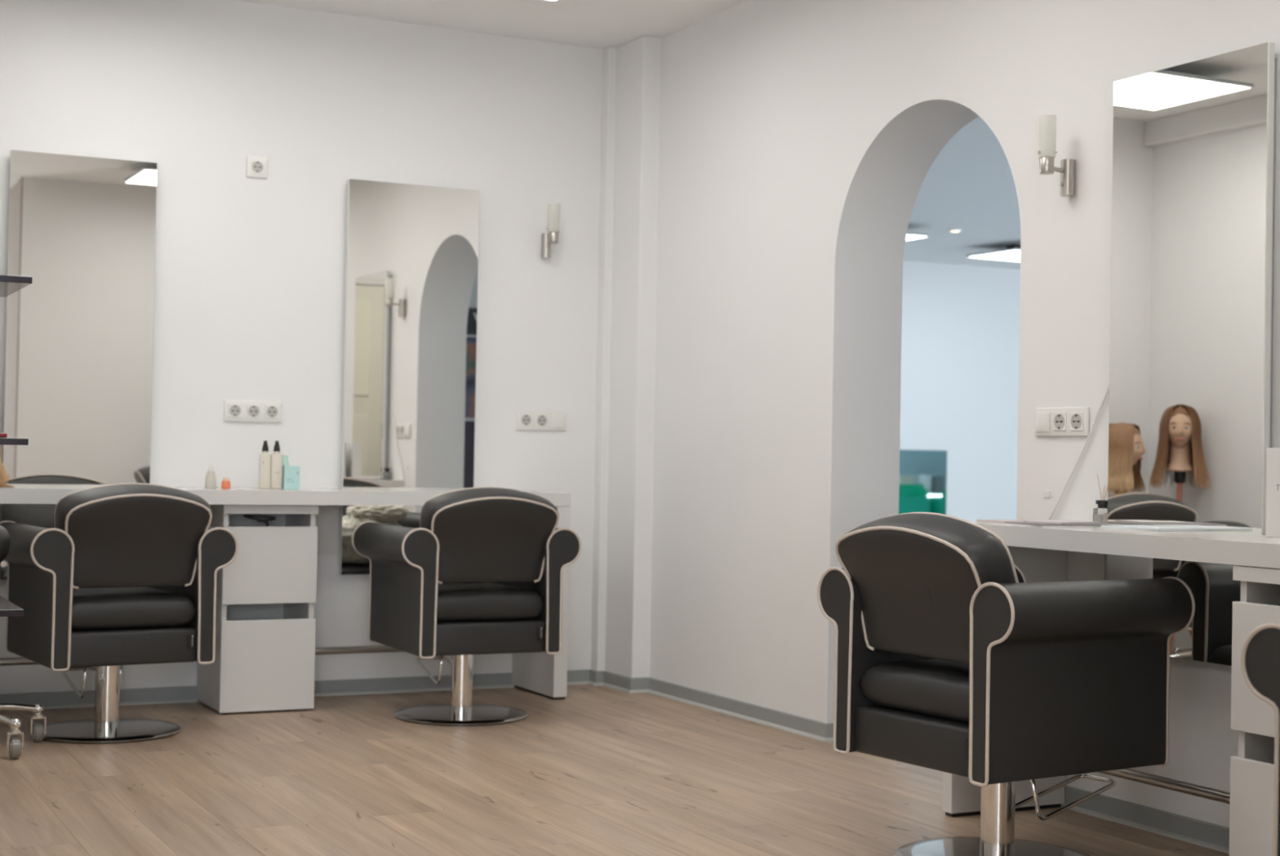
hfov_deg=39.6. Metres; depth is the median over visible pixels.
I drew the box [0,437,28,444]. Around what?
wall shelf
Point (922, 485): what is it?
wall mirror
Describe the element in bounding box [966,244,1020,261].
ceiling light
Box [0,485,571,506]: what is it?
countertop
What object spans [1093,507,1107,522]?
glass bottle
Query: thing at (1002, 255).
diffuser
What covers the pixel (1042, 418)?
rocker switch
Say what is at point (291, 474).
product box
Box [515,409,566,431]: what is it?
power socket
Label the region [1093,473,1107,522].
reed diffuser
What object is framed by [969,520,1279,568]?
countertop
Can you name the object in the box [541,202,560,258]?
wall sconce
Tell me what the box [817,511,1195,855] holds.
salon chair
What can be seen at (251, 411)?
power socket
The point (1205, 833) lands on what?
baseboard
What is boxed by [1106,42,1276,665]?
wall mirror
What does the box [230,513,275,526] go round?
hair dryer
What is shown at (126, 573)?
salon chair
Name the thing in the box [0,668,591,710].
baseboard
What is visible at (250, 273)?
wall
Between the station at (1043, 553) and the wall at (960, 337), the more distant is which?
the wall at (960, 337)
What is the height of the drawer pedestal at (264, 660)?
0.748 m
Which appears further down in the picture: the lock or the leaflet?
the leaflet
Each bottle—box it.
[204,462,216,488]
[258,440,271,488]
[270,440,282,488]
[281,454,288,488]
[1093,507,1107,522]
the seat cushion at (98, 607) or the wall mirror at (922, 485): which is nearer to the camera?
the seat cushion at (98, 607)
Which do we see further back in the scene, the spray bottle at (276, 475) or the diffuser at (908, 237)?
the diffuser at (908, 237)
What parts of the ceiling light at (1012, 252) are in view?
panel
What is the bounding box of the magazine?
[1004,521,1131,526]
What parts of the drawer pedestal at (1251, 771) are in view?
drawer, drawer, panel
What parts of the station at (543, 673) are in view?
foot rail, backing rail, foot rail, panel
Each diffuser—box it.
[906,235,924,239]
[969,249,1020,261]
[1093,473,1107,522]
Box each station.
[0,485,571,699]
[942,520,1279,816]
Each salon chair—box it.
[0,482,238,742]
[351,486,582,725]
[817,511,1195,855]
[1240,622,1279,855]
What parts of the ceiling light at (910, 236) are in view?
panel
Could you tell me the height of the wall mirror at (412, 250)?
1.533 m
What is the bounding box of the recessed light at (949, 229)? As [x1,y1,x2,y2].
[948,228,962,231]
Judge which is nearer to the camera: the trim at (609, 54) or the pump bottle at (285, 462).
the pump bottle at (285, 462)
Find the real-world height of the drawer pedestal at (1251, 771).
0.736 m
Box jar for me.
[221,477,230,488]
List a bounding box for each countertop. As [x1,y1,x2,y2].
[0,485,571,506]
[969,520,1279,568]
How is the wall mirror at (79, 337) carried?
attached to the wall at (250, 273)
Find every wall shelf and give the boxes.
[0,275,32,297]
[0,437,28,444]
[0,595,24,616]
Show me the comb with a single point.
(2, 434)
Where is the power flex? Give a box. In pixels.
[1046,382,1109,519]
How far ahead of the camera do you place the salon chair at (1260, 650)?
2.97 m
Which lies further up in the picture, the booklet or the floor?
the booklet
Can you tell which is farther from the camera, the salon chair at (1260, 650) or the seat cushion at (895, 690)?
the seat cushion at (895, 690)
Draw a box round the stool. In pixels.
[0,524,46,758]
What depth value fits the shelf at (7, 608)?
4.19 m
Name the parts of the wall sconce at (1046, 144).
lamp shade, arm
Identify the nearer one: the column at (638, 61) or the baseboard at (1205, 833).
the baseboard at (1205, 833)
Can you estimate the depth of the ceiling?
7.24 m
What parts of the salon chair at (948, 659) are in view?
seat, armrest, backrest, armrest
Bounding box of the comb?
[0,432,7,437]
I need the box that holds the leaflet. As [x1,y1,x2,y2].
[1022,520,1100,523]
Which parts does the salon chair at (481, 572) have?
armrest, backrest, seat, armrest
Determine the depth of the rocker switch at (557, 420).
7.33 m
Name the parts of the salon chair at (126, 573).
armrest, seat, backrest, armrest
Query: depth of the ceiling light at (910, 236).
12.82 m
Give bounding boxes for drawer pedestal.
[196,504,319,713]
[1229,564,1279,855]
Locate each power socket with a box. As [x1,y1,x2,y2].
[223,399,282,422]
[246,155,267,178]
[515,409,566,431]
[1035,406,1089,435]
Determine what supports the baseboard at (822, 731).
attached to the wall at (800, 140)
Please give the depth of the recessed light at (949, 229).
12.98 m
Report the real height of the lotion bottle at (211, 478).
0.095 m
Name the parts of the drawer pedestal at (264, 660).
drawer, drawer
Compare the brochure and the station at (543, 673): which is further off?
the station at (543, 673)
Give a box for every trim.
[591,46,617,670]
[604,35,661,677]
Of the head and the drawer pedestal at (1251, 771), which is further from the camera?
the head
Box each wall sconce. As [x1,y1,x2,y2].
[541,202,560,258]
[1037,114,1075,196]
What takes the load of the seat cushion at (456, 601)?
on the salon chair at (481, 572)
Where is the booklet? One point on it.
(1145, 527)
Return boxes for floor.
[0,683,1229,855]
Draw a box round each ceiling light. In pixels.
[905,232,929,240]
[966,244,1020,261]
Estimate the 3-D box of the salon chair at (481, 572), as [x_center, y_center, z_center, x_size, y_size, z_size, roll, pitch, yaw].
[-0.638,0.622,6.417,0.666,0.833,0.701,2,-1,-26]
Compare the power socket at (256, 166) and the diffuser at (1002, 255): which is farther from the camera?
the diffuser at (1002, 255)
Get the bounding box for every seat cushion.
[71,586,195,629]
[436,582,543,621]
[858,658,969,721]
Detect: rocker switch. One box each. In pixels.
[551,413,564,427]
[1035,411,1050,431]
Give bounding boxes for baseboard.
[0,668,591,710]
[588,669,833,741]
[1060,784,1229,853]
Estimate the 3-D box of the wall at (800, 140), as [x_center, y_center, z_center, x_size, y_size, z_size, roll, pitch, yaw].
[1.284,-0.271,5.118,0.280,2.650,5.450,2,-1,-27]
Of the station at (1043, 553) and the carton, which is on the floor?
the station at (1043, 553)
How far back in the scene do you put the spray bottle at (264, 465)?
6.58 m
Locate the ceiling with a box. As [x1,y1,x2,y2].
[238,0,1020,269]
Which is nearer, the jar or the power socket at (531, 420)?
the jar
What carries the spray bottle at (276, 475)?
on the station at (543, 673)
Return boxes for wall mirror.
[0,149,156,578]
[339,178,479,573]
[898,448,946,514]
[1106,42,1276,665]
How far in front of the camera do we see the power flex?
4.90 m
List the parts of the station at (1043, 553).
panel, backing rail, foot rail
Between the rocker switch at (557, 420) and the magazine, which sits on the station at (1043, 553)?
the magazine
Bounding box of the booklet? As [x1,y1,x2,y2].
[1100,524,1203,531]
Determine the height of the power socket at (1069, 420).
0.080 m
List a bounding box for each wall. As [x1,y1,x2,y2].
[0,0,603,693]
[649,0,1279,826]
[899,260,1020,520]
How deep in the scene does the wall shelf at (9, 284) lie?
4.21 m
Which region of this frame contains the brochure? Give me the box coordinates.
[976,519,1040,524]
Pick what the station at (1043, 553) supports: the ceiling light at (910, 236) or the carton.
the carton
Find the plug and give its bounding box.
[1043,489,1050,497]
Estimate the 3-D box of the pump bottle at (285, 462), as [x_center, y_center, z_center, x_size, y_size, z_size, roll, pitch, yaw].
[-1.338,0.165,6.675,0.040,0.127,0.040,2,-1,-27]
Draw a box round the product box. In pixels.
[282,465,299,488]
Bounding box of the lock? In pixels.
[0,482,14,487]
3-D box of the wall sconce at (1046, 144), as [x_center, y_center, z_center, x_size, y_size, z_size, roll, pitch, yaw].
[1.157,-0.756,4.945,0.125,0.215,0.055,2,-1,-27]
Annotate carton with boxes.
[1265,448,1279,537]
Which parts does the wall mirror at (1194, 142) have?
mounting frame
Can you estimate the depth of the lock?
5.99 m
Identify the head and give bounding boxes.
[0,444,13,484]
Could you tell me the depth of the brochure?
4.74 m

